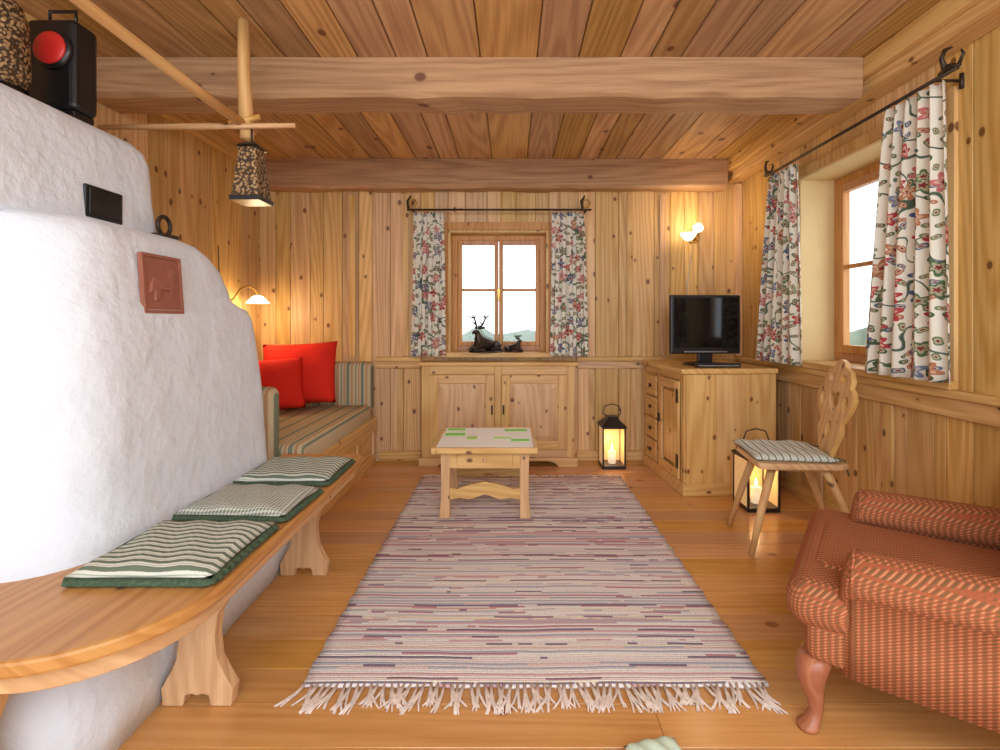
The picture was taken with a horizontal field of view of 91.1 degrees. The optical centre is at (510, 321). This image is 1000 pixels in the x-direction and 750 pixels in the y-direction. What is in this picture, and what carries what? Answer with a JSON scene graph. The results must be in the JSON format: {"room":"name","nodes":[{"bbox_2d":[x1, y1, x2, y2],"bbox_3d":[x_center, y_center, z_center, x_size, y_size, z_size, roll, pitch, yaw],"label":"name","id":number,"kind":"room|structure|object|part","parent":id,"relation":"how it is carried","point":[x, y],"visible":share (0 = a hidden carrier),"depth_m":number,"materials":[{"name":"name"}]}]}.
{"room":"traditional dwelling","nodes":[
{"label":"traditional dwelling","id":0,"kind":"room"},
{"bbox_2d":[93,102,259,360],"bbox_3d":[-2.100,-0.075,1.470,0.200,2.350,5.340,0,0,0],"label":"wall","id":1,"kind":"structure","parent":0,"point":[191,180],"depth_m":3.17,"materials":[{"name":"brown wood"}]},
{"bbox_2d":[23,10,237,160],"bbox_3d":[-1.974,-1.210,1.349,0.049,0.079,5.099,0,0,0],"label":"trim","id":2,"kind":"structure","parent":1,"relation":"attached to","point":[209,137],"depth_m":3.15,"materials":[{"name":"brown wood"}]},
{"bbox_2d":[218,246,269,303],"bbox_3d":[-1.902,-0.310,3.499,0.155,0.420,0.372,0,0,22],"label":"wall lamp","id":3,"kind":"object","parent":1,"relation":"attached to","point":[257,299],"visible":0.79,"depth_m":3.55,"materials":[{"name":"white glass"}]},
{"bbox_3d":[-1.860,-0.166,3.600,0.155,0.058,0.155,0,0,22],"label":"lamp shade","id":4,"kind":"part","parent":3,"relation":"part of","materials":[{"name":"beige glass"}]},
{"bbox_2d":[14,0,940,158],"bbox_3d":[-0.090,-1.300,1.350,3.820,0.100,5.100,0,0,0],"label":"ceiling","id":5,"kind":"structure","parent":0,"point":[171,28],"depth_m":2.18,"materials":[{"name":"brown wood"}]},
{"bbox_2d":[69,0,295,140],"bbox_3d":[-1.280,-0.995,1.350,0.800,0.509,1.501,0,0,0],"label":"rack","id":6,"kind":"object","parent":5,"relation":"hanging from","point":[244,121],"visible":0.94,"depth_m":1.99,"materials":[{"name":"brown wood"}]},
{"bbox_2d":[229,128,273,205],"bbox_3d":[-1.050,-0.633,1.985,0.120,0.303,0.120,0,0,0],"label":"pendant lamp","id":7,"kind":"object","parent":6,"relation":"hanging from","point":[250,187],"visible":1,"depth_m":1.95,"materials":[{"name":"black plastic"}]},
{"bbox_3d":[-1.050,-0.600,1.985,0.108,0.200,0.108,0,0,0],"label":"lamp shade","id":8,"kind":"part","parent":7,"relation":"part of","materials":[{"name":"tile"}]},
{"bbox_2d":[97,57,862,114],"bbox_3d":[-0.169,-1.154,2.414,3.658,0.190,0.213,0,0,0],"label":"ceiling beam","id":9,"kind":"structure","parent":5,"relation":"attached to","point":[132,85],"depth_m":2.31,"materials":[{"name":"brown wood"}]},
{"bbox_2d":[265,159,727,192],"bbox_3d":[-0.169,-1.137,3.822,3.658,0.225,0.151,0,0,0],"label":"ceiling beam","id":10,"kind":"structure","parent":5,"relation":"attached to","point":[284,175],"depth_m":3.75,"materials":[{"name":"brown wood"}]},
{"bbox_2d":[260,184,738,459],"bbox_3d":[-0.090,-0.075,4.020,3.820,2.350,0.240,0,0,0],"label":"wall","id":11,"kind":"structure","parent":0,"point":[305,236],"depth_m":3.90,"materials":[{"name":"brown wood"}]},
{"bbox_2d":[458,240,498,345],"bbox_3d":[-0.268,-0.236,4.013,0.331,0.858,0.045,0,0,0],"label":"casement","id":12,"kind":"object","parent":11,"relation":"attached to","point":[495,243],"visible":0.82,"depth_m":3.99,"materials":[{"name":"brown wood"}]},
{"bbox_2d":[444,222,551,351],"bbox_3d":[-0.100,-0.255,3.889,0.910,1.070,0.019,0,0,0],"label":"window frame","id":13,"kind":"structure","parent":11,"relation":"attached to","point":[447,225],"depth_m":3.88,"materials":[{"name":"brown wood"}]},
{"bbox_2d":[448,230,548,351],"bbox_3d":[-0.100,-0.245,4.004,0.800,0.970,0.232,0,0,0],"label":"lining","id":14,"kind":"object","parent":11,"relation":"attached to","point":[450,232],"visible":0.62,"depth_m":3.89,"materials":[{"name":"brown wood"}]},
{"bbox_2d":[438,351,558,356],"bbox_3d":[-0.100,0.257,3.960,0.940,0.037,0.320,0,0,0],"label":"sill","id":15,"kind":"structure","parent":11,"relation":"attached to","point":[452,353],"depth_m":3.80,"materials":[{"name":"brown wood"}]},
{"bbox_2d":[468,314,502,352],"bbox_3d":[-0.197,0.086,3.888,0.286,0.301,0.273,0,0,-40],"label":"figurine","id":16,"kind":"object","parent":15,"relation":"on","point":[480,342],"visible":1,"depth_m":3.83,"materials":[{"name":"brown metal"}]},
{"bbox_2d":[504,335,523,351],"bbox_3d":[0.018,0.168,3.886,0.158,0.138,0.151,0,0,20],"label":"figurine","id":17,"kind":"object","parent":15,"relation":"on","point":[516,346],"visible":1,"depth_m":3.86,"materials":[{"name":"brown metal"}]},
{"bbox_2d":[406,195,591,213],"bbox_3d":[-0.094,-0.917,3.831,1.428,0.120,0.136,0,0,0],"label":"curtain rod","id":18,"kind":"object","parent":11,"relation":"hanging from","point":[409,199],"visible":1,"depth_m":3.77,"materials":[{"name":"black metal"}]},
{"bbox_2d":[411,212,445,356],"bbox_3d":[-0.638,-0.290,3.774,0.272,1.110,0.046,0,0,0],"label":"curtain","id":19,"kind":"object","parent":18,"relation":"hanging from","point":[428,332],"depth_m":3.77,"materials":[{"name":"multicoloured fabric"}]},
{"bbox_3d":[-0.090,-0.865,3.775,1.420,0.016,0.015,0,0,0],"label":"rod","id":20,"kind":"part","parent":18,"relation":"part of","materials":[{"name":"metal"}]},
{"bbox_2d":[550,212,588,356],"bbox_3d":[0.449,-0.290,3.775,0.297,1.110,0.043,0,0,0],"label":"curtain","id":21,"kind":"object","parent":18,"relation":"hanging from","point":[569,303],"depth_m":3.77,"materials":[{"name":"fabric"}]},
{"bbox_2d":[379,450,644,460],"bbox_3d":[0.372,1.060,3.889,2.845,0.079,0.019,0,0,0],"label":"baseboard","id":22,"kind":"structure","parent":11,"relation":"attached to","point":[384,455],"depth_m":3.88,"materials":[{"name":"brown wood"}]},
{"bbox_2d":[499,240,539,345],"bbox_3d":[0.068,-0.236,4.013,0.331,0.858,0.045,0,0,0],"label":"casement","id":23,"kind":"object","parent":11,"relation":"attached to","point":[536,243],"visible":0.95,"depth_m":3.99,"materials":[{"name":"brown wood"}]},
{"bbox_2d":[350,183,741,449],"bbox_3d":[0.270,-0.036,3.874,3.099,2.108,0.049,0,0,0],"label":"wall panel","id":24,"kind":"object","parent":11,"relation":"attached to","point":[738,186],"depth_m":3.88,"materials":[{"name":"brown wood"}]},
{"bbox_2d":[375,357,734,368],"bbox_3d":[0.347,0.323,3.877,2.835,0.095,0.044,0,0,0],"label":"trim","id":25,"kind":"structure","parent":11,"relation":"attached to","point":[381,362],"depth_m":3.88,"materials":[{"name":"brown wood"}]},
{"bbox_2d":[680,223,703,294],"bbox_3d":[1.395,-0.433,3.801,0.194,0.667,0.196,0,0,0],"label":"wall sconce","id":26,"kind":"object","parent":11,"relation":"attached to","point":[692,236],"visible":0.98,"depth_m":3.77,"materials":[{"name":"gold metal"}]},
{"bbox_3d":[1.365,-0.654,3.770,0.124,0.058,0.124,0,0,-22],"label":"lamp shade","id":27,"kind":"part","parent":26,"relation":"part of","materials":[{"name":"beige"}]},
{"bbox_3d":[1.425,-0.370,3.894,0.056,0.540,0.006,0,0,0],"label":"cord","id":28,"kind":"part","parent":26,"relation":"part of","materials":[{"name":"silver metal"}]},
{"bbox_3d":[1.460,-0.690,3.889,0.060,0.100,0.019,0,0,0],"label":"wall plate","id":29,"kind":"part","parent":26,"relation":"part of","materials":[{"name":"gold metal"}]},
{"bbox_3d":[1.450,-0.731,3.800,0.084,0.072,0.084,0,0,0],"label":"glass globe","id":30,"kind":"part","parent":26,"relation":"part of","materials":[{"name":"beige glass"}]},
{"bbox_2d":[117,460,999,749],"bbox_3d":[-0.090,1.150,1.350,3.820,0.100,5.100,0,0,0],"label":"floor","id":31,"kind":"structure","parent":0,"point":[272,648],"depth_m":1.46,"materials":[{"name":"brown wood"}]},
{"bbox_2d":[0,83,290,749],"bbox_3d":[-1.504,0.204,1.695,0.988,1.789,1.270,0,0,0],"label":"stove","id":32,"kind":"object","parent":31,"relation":"on","point":[117,417],"visible":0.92,"depth_m":1.41,"materials":[{"name":"white paint"}]},
{"bbox_2d":[0,0,31,95],"bbox_3d":[-1.575,-0.846,1.500,0.160,0.309,0.160,0,0,0],"label":"basket","id":33,"kind":"object","parent":32,"relation":"on","point":[15,40],"visible":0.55,"depth_m":1.49,"materials":[{"name":"brown wicker"}]},
{"bbox_2d":[28,10,96,125],"bbox_3d":[-1.545,-0.883,1.678,0.170,0.384,0.123,0,0,0],"label":"lantern","id":34,"kind":"object","parent":32,"relation":"on","point":[63,52],"visible":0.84,"depth_m":1.64,"materials":[{"name":"black plastic"}]},
{"bbox_3d":[-1.545,-1.048,1.690,0.102,0.055,0.011,0,0,0],"label":"handle","id":35,"kind":"part","parent":34,"relation":"part of","materials":[{"name":"black plastic"}]},
{"bbox_3d":[-1.404,-0.400,1.677,0.032,0.110,0.155,0,0,0],"label":"soot door","id":36,"kind":"part","parent":32,"relation":"part of","materials":[{"name":"black plastic"}]},
{"bbox_3d":[-1.387,-0.400,1.677,0.005,0.086,0.131,0,0,0],"label":"soot door plate","id":37,"kind":"part","parent":32,"relation":"part of","materials":[{"name":"black plastic"}]},
{"bbox_2d":[137,252,183,313],"bbox_3d":[-1.197,-0.128,1.680,0.030,0.200,0.190,0,0,0],"label":"relief plaque","id":38,"kind":"object","parent":32,"relation":"on","point":[160,277],"visible":1,"depth_m":1.67,"materials":[{"name":"ceramic"}]},
{"bbox_2d":[151,215,178,239],"bbox_3d":[-1.345,-0.371,1.904,0.050,0.090,0.092,0,0,0],"label":"horseshoe","id":39,"kind":"object","parent":32,"relation":"on","point":[160,217],"visible":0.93,"depth_m":1.89,"materials":[{"name":"black metal"}]},
{"bbox_2d":[0,454,362,717],"bbox_3d":[-1.345,0.875,1.673,1.270,0.449,1.495,0,0,0],"label":"bench","id":40,"kind":"object","parent":31,"relation":"on","point":[52,635],"visible":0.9,"depth_m":1.14,"materials":[{"name":"brown wood"}]},
{"bbox_2d":[61,520,279,586],"bbox_3d":[-0.911,0.626,1.370,0.384,0.044,0.373,0,0,0],"label":"seat cushion","id":41,"kind":"object","parent":40,"relation":"on","point":[193,553],"visible":1,"depth_m":1.28,"materials":[{"name":"green fabric"}]},
{"bbox_2d":[172,484,323,522],"bbox_3d":[-0.906,0.626,1.730,0.394,0.044,0.314,0,0,3],"label":"seat cushion","id":42,"kind":"object","parent":40,"relation":"on","point":[255,502],"visible":0.98,"depth_m":1.65,"materials":[{"name":"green fabric"}]},
{"bbox_2d":[232,456,355,485],"bbox_3d":[-0.907,0.626,2.095,0.399,0.044,0.368,0,0,0],"label":"seat cushion","id":43,"kind":"object","parent":40,"relation":"on","point":[300,470],"visible":0.98,"depth_m":2.01,"materials":[{"name":"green fabric"}]},
{"bbox_2d":[262,361,375,519],"bbox_3d":[-1.528,0.705,3.163,0.939,0.789,1.467,0,0,0],"label":"daybed","id":44,"kind":"object","parent":31,"relation":"on","point":[345,426],"visible":0.3,"depth_m":3.27,"materials":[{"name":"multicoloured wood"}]},
{"bbox_2d":[259,363,265,386],"bbox_3d":[-1.759,0.440,3.200,0.174,0.320,0.361,0,0,24],"label":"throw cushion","id":45,"kind":"object","parent":44,"relation":"on","point":[261,375],"visible":0.03,"depth_m":3.31,"materials":[{"name":"fabric"}]},
{"bbox_3d":[-1.583,0.555,2.490,0.787,0.450,0.120,0,0,0],"label":"armrest","id":46,"kind":"part","parent":44,"relation":"part of","materials":[{"name":"fabric"}]},
{"bbox_2d":[259,357,305,408],"bbox_3d":[-1.660,0.435,3.420,0.412,0.365,0.213,0,0,-26],"label":"throw cushion","id":47,"kind":"object","parent":44,"relation":"on","point":[285,375],"visible":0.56,"depth_m":3.40,"materials":[{"name":"fabric"}]},
{"bbox_2d":[263,341,336,402],"bbox_3d":[-1.570,0.380,3.629,0.560,0.472,0.224,0,0,-7],"label":"throw cushion","id":48,"kind":"object","parent":44,"relation":"on","point":[318,360],"visible":0.63,"depth_m":3.60,"materials":[{"name":"fabric"}]},
{"bbox_3d":[-1.534,0.700,3.143,0.927,0.130,1.247,0,0,0],"label":"mattress","id":49,"kind":"part","parent":44,"relation":"part of","materials":[{"name":"beige fabric"}]},
{"bbox_3d":[-1.528,0.505,3.820,0.897,0.390,0.145,0,0,0],"label":"backrest","id":50,"kind":"part","parent":44,"relation":"part of","materials":[{"name":"fabric"}]},
{"bbox_3d":[-1.069,0.919,3.154,0.022,0.359,1.387,0,0,0],"label":"rail","id":51,"kind":"part","parent":44,"relation":"part of","materials":[{"name":"brown wood"}]},
{"bbox_2d":[418,360,577,466],"bbox_3d":[-0.098,0.702,3.796,1.215,0.794,0.202,0,0,0],"label":"sideboard","id":52,"kind":"object","parent":31,"relation":"on","point":[539,395],"visible":0.82,"depth_m":3.71,"materials":[{"name":"wood"}]},
{"bbox_3d":[-0.372,0.685,3.718,0.361,0.436,0.012,0,0,0],"label":"door panel","id":53,"kind":"part","parent":52,"relation":"part of","materials":[{"name":"brown wood"}]},
{"bbox_3d":[0.175,0.685,3.718,0.366,0.436,0.012,0,0,0],"label":"door panel","id":54,"kind":"part","parent":52,"relation":"part of","materials":[{"name":"brown wood"}]},
{"bbox_2d":[274,474,787,714],"bbox_3d":[0.052,1.093,2.444,1.460,0.012,2.159,0,0,0],"label":"rag rug","id":55,"kind":"object","parent":31,"relation":"on","point":[585,591],"visible":0.9,"depth_m":1.83,"materials":[{"name":"fabric"}]},
{"bbox_2d":[431,427,537,517],"bbox_3d":[-0.145,0.887,2.930,0.580,0.406,0.540,0,0,0],"label":"coffee table","id":56,"kind":"object","parent":55,"relation":"on","point":[464,451],"visible":1,"depth_m":2.73,"materials":[{"name":"brown wood"}]},
{"bbox_3d":[-0.369,0.903,2.745,0.060,0.372,0.060,0,0,0],"label":"leg","id":57,"kind":"part","parent":56,"relation":"part of","materials":[{"name":"brown wood"}]},
{"bbox_3d":[-0.369,0.903,3.125,0.060,0.372,0.060,0,0,0],"label":"leg","id":58,"kind":"part","parent":56,"relation":"part of","materials":[{"name":"brown wood"}]},
{"bbox_3d":[-0.145,0.701,2.930,0.580,0.032,0.540,0,0,0],"label":"frame","id":59,"kind":"part","parent":56,"relation":"part of","materials":[{"name":"brown wood"}]},
{"bbox_3d":[-0.145,0.765,2.721,0.310,0.070,0.010,0,0,0],"label":"drawer","id":60,"kind":"part","parent":56,"relation":"part of","materials":[{"name":"brown wood"}]},
{"bbox_3d":[0.079,0.903,2.745,0.060,0.372,0.060,0,0,0],"label":"leg","id":61,"kind":"part","parent":56,"relation":"part of","materials":[{"name":"brown wood"}]},
{"bbox_2d":[597,403,626,468],"bbox_3d":[0.770,0.860,3.740,0.191,0.478,0.191,0,0,0],"label":"candle lantern","id":62,"kind":"object","parent":31,"relation":"on","point":[611,431],"visible":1,"depth_m":3.74,"materials":[{"name":"black metal"}]},
{"bbox_3d":[0.770,0.672,3.740,0.148,0.102,0.008,0,0,0],"label":"handle","id":63,"kind":"part","parent":62,"relation":"part of","materials":[{"name":"black metal"}]},
{"bbox_2d":[608,449,615,463],"bbox_3d":[0.770,1.026,3.740,0.060,0.097,0.060,0,0,0],"label":"candle","id":64,"kind":"object","parent":62,"relation":"on","point":[611,453],"depth_m":3.72,"materials":[{"name":"beige wax"}]},
{"bbox_2d":[624,736,681,749],"bbox_3d":[0.365,1.071,1.195,0.140,0.054,0.120,0,0,-11],"label":"cushion","id":65,"kind":"object","parent":31,"relation":"on","point":[662,742],"visible":1,"depth_m":1.22,"materials":[{"name":"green fabric"}]},
{"bbox_2d":[642,360,777,496],"bbox_3d":[1.355,0.697,3.457,0.640,0.804,0.745,0,0,-4],"label":"tv cabinet","id":66,"kind":"object","parent":31,"relation":"on","point":[693,415],"visible":0.93,"depth_m":3.11,"materials":[{"name":"wood"}]},
{"bbox_3d":[1.043,0.465,3.643,0.016,0.148,0.220,0,0,-4],"label":"drawer","id":67,"kind":"part","parent":66,"relation":"part of","materials":[{"name":"brown wood"}]},
{"bbox_3d":[1.043,0.622,3.643,0.016,0.148,0.220,0,0,-4],"label":"drawer","id":68,"kind":"part","parent":66,"relation":"part of","materials":[{"name":"brown wood"}]},
{"bbox_3d":[1.043,0.779,3.643,0.016,0.148,0.220,0,0,-4],"label":"drawer","id":69,"kind":"part","parent":66,"relation":"part of","materials":[{"name":"brown wood"}]},
{"bbox_3d":[1.043,0.936,3.643,0.016,0.148,0.220,0,0,-4],"label":"drawer","id":70,"kind":"part","parent":66,"relation":"part of","materials":[{"name":"brown wood"}]},
{"bbox_3d":[1.071,0.676,3.450,0.012,0.688,0.720,0,0,-4],"label":"frame","id":71,"kind":"part","parent":66,"relation":"part of","materials":[{"name":"brown wood"}]},
{"bbox_3d":[1.069,0.695,3.314,0.010,0.470,0.180,0,0,-4],"label":"door panel","id":72,"kind":"part","parent":66,"relation":"part of","materials":[{"name":"brown wood"}]},
{"bbox_3d":[1.065,0.695,3.314,0.018,0.630,0.340,0,0,-4],"label":"door frame","id":73,"kind":"part","parent":66,"relation":"part of","materials":[{"name":"brown wood"}]},
{"bbox_2d":[669,295,739,365],"bbox_3d":[1.335,0.054,3.380,0.429,0.480,0.290,0,0,29],"label":"television","id":74,"kind":"object","parent":66,"relation":"on","point":[704,326],"visible":0.88,"depth_m":3.36,"materials":[{"name":"black plastic"}]},
{"bbox_2d":[694,363,740,367],"bbox_3d":[1.340,0.279,3.179,0.280,0.028,0.063,0,0,0],"label":"box","id":75,"kind":"object","parent":66,"relation":"on","point":[699,365],"visible":1,"depth_m":3.15,"materials":[{"name":"black plastic"}]},
{"bbox_3d":[1.340,0.281,3.148,0.260,0.007,0.003,0,0,0],"label":"trim","id":76,"kind":"part","parent":75,"relation":"part of","materials":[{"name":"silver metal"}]},
{"bbox_2d":[731,428,780,511],"bbox_3d":[1.460,0.865,2.920,0.206,0.468,0.206,0,0,0],"label":"candle lantern","id":77,"kind":"object","parent":31,"relation":"on","point":[749,502],"visible":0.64,"depth_m":2.90,"materials":[{"name":"black metal"},{"name":"glass"},{"name":"wax"}]},
{"bbox_3d":[1.460,0.682,2.920,0.160,0.102,0.008,0,0,0],"label":"handle","id":78,"kind":"part","parent":77,"relation":"part of","materials":[{"name":"black metal"}]},
{"bbox_2d":[750,485,761,503],"bbox_3d":[1.460,1.026,2.920,0.060,0.097,0.060,0,0,0],"label":"candle","id":79,"kind":"object","parent":77,"relation":"on","point":[755,490],"depth_m":2.90,"materials":[{"name":"beige wax"}]},
{"bbox_2d":[726,359,858,556],"bbox_3d":[1.400,0.642,2.438,0.527,0.918,0.410,0,0,8],"label":"chair","id":80,"kind":"object","parent":31,"relation":"on","point":[784,455],"visible":0.99,"depth_m":2.34,"materials":[{"name":"brown wood"}]},
{"bbox_3d":[1.231,0.889,2.605,0.161,0.421,0.040,0,0,34],"label":"leg","id":81,"kind":"part","parent":80,"relation":"part of","materials":[{"name":"brown wood"}]},
{"bbox_3d":[1.191,0.889,2.324,0.161,0.421,0.040,0,0,-18],"label":"leg","id":82,"kind":"part","parent":80,"relation":"part of","materials":[{"name":"brown wood"}]},
{"bbox_3d":[1.380,0.669,2.441,0.410,0.028,0.410,0,0,8],"label":"seat","id":83,"kind":"part","parent":80,"relation":"part of","materials":[{"name":"brown wood"}]},
{"bbox_3d":[1.587,0.889,2.554,0.193,0.423,0.039,0,0,-11],"label":"leg","id":84,"kind":"part","parent":80,"relation":"part of","materials":[{"name":"brown wood"}]},
{"bbox_3d":[1.548,0.889,2.275,0.193,0.423,0.039,0,0,27],"label":"leg","id":85,"kind":"part","parent":80,"relation":"part of","materials":[{"name":"brown wood"}]},
{"bbox_2d":[785,488,999,734],"bbox_3d":[1.258,0.671,1.394,0.760,0.863,0.747,0,0,37],"label":"upholstered armchair","id":86,"kind":"object","parent":31,"relation":"on","point":[899,594],"visible":1,"depth_m":1.24,"materials":[{"name":"fabric"}]},
{"bbox_3d":[0.825,1.000,1.332,0.093,0.199,0.081,0,0,-8],"label":"leg","id":87,"kind":"part","parent":86,"relation":"part of","materials":[{"name":"brown wood"}]},
{"bbox_2d":[785,509,850,633],"bbox_3d":[1.026,0.765,1.568,0.180,0.130,0.720,0,0,37],"label":"seat cushion","id":88,"kind":"object","parent":86,"relation":"on","point":[814,594],"depth_m":1.35,"materials":[{"name":"fabric"}]},
{"bbox_3d":[1.262,0.850,1.391,0.670,0.120,0.690,0,0,37],"label":"seat rail","id":89,"kind":"part","parent":86,"relation":"part of","materials":[{"name":"fabric"}]},
{"bbox_3d":[0.904,0.756,1.294,0.008,0.308,0.162,0,0,37],"label":"arm piping","id":90,"kind":"part","parent":86,"relation":"part of","materials":[{"name":"fabric"}]},
{"bbox_2d":[815,518,999,576],"bbox_3d":[1.226,0.760,1.418,0.600,0.140,0.470,0,0,37],"label":"seat cushion","id":91,"kind":"object","parent":86,"relation":"on","point":[835,538],"depth_m":1.51,"materials":[{"name":"fabric"}]},
{"bbox_3d":[1.126,0.746,1.128,0.612,0.329,0.157,0,0,37],"label":"arm","id":92,"kind":"part","parent":86,"relation":"part of","materials":[{"name":"fabric"}]},
{"bbox_3d":[1.477,0.746,1.596,0.612,0.329,0.157,0,0,37],"label":"arm","id":93,"kind":"part","parent":86,"relation":"part of","materials":[{"name":"fabric"}]},
{"bbox_2d":[739,26,999,510],"bbox_3d":[1.970,-0.075,1.470,0.300,2.350,5.340,0,0,0],"label":"wall","id":94,"kind":"structure","parent":0,"point":[939,457],"depth_m":1.99,"materials":[{"name":"brown wood"}]},
{"bbox_2d":[776,160,780,172],"bbox_3d":[1.812,-0.410,3.322,0.015,1.360,0.045,0,0,0],"label":"trim","id":95,"kind":"structure","parent":94,"relation":"attached to","point":[778,163],"depth_m":3.30,"materials":[{"name":"brown wood"}]},
{"bbox_2d":[781,474,840,511],"bbox_3d":[1.810,1.060,1.339,0.019,0.079,5.079,0,0,0],"label":"baseboard","id":96,"kind":"structure","parent":94,"relation":"attached to","point":[800,491],"depth_m":3.02,"materials":[{"name":"brown wood"}]},
{"bbox_2d":[799,138,881,359],"bbox_3d":[1.960,-0.330,2.565,0.300,1.140,1.030,0,0,0],"label":"lining","id":97,"kind":"object","parent":94,"relation":"attached to","point":[816,189],"visible":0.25,"depth_m":3.06,"materials":[{"name":"beige paint"}]},
{"bbox_2d":[815,388,894,496],"bbox_3d":[1.810,0.705,2.030,0.017,0.626,1.760,0,0,0],"label":"trim","id":98,"kind":"structure","parent":94,"relation":"attached to","point":[888,410],"depth_m":2.35,"materials":[{"name":"brown wood"}]},
{"bbox_2d":[834,161,879,363],"bbox_3d":[2.050,-0.324,2.565,0.060,1.123,1.000,0,0,0],"label":"frame","id":99,"kind":"object","parent":94,"relation":"attached to","point":[856,358],"visible":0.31,"depth_m":3.03,"materials":[{"name":"brown wood"}]},
{"bbox_2d":[838,169,878,354],"bbox_3d":[2.030,-0.324,2.790,0.045,1.023,0.446,0,0,0],"label":"casement","id":100,"kind":"object","parent":94,"relation":"attached to","point":[844,266],"visible":0.59,"depth_m":2.96,"materials":[{"name":"brown wood"}]},
{"bbox_2d":[728,0,999,183],"bbox_3d":[1.742,-1.175,1.349,0.154,0.149,5.099,0,0,0],"label":"trim","id":101,"kind":"structure","parent":94,"relation":"attached to","point":[918,46],"depth_m":2.18,"materials":[{"name":"brown wood"}]},
{"bbox_2d":[763,46,965,176],"bbox_3d":[1.754,-1.006,2.560,0.132,0.132,1.453,0,0,0],"label":"curtain rod","id":102,"kind":"object","parent":94,"relation":"attached to","point":[946,69],"visible":0.89,"depth_m":2.05,"materials":[{"name":"metal"}]},
{"bbox_2d":[755,163,801,365],"bbox_3d":[1.701,-0.345,3.139,0.059,1.211,0.522,0,0,0],"label":"curtain","id":103,"kind":"object","parent":102,"relation":"hanging from","point":[779,335],"visible":1,"depth_m":3.07,"materials":[{"name":"multicoloured fabric"}]},
{"bbox_2d":[865,80,949,383],"bbox_3d":[1.698,-0.355,2.118,0.062,1.191,0.445,0,0,0],"label":"curtain","id":104,"kind":"object","parent":102,"relation":"hanging from","point":[908,332],"visible":1,"depth_m":2.08,"materials":[{"name":"multicoloured fabric"}]},
{"bbox_3d":[1.812,-0.970,1.970,0.016,0.060,0.015,0,0,0],"label":"plate","id":105,"kind":"part","parent":102,"relation":"part of","materials":[{"name":"metal"}]},
{"bbox_2d":[735,357,999,427],"bbox_3d":[1.794,0.333,1.349,0.049,0.115,5.099,0,0,0],"label":"trim","id":106,"kind":"structure","parent":94,"relation":"attached to","point":[975,407],"depth_m":2.17,"materials":[{"name":"brown wood"}]},
{"bbox_2d":[785,360,957,389],"bbox_3d":[1.935,0.256,2.565,0.350,0.035,1.190,0,0,0],"label":"sill","id":107,"kind":"structure","parent":94,"relation":"attached to","point":[858,368],"depth_m":2.40,"materials":[{"name":"brown wood"}]},
{"bbox_2d":[798,86,957,380],"bbox_3d":[1.810,-0.345,2.565,0.019,1.230,1.150,0,0,0],"label":"trim","id":108,"kind":"structure","parent":94,"relation":"attached to","point":[875,134],"depth_m":2.00,"materials":[{"name":"brown wood"}]},
{"label":"outside","id":109,"kind":"structure","parent":0,"visible":0},
{"bbox_3d":[5.000,2.200,15.000,50.000,0.200,50.000,0,0,0],"label":"ground","id":110,"kind":"structure","parent":109,"visible":0},
{"bbox_2d":[462,325,867,345],"bbox_3d":[-0.150,1.065,9.301,17.700,2.070,1.198,0,0,0],"label":"hedge","id":111,"kind":"object","parent":110,"relation":"on","point":[857,337],"visible":0.03,"depth_m":9.13,"materials":[{"name":"green plant"}]}
]}

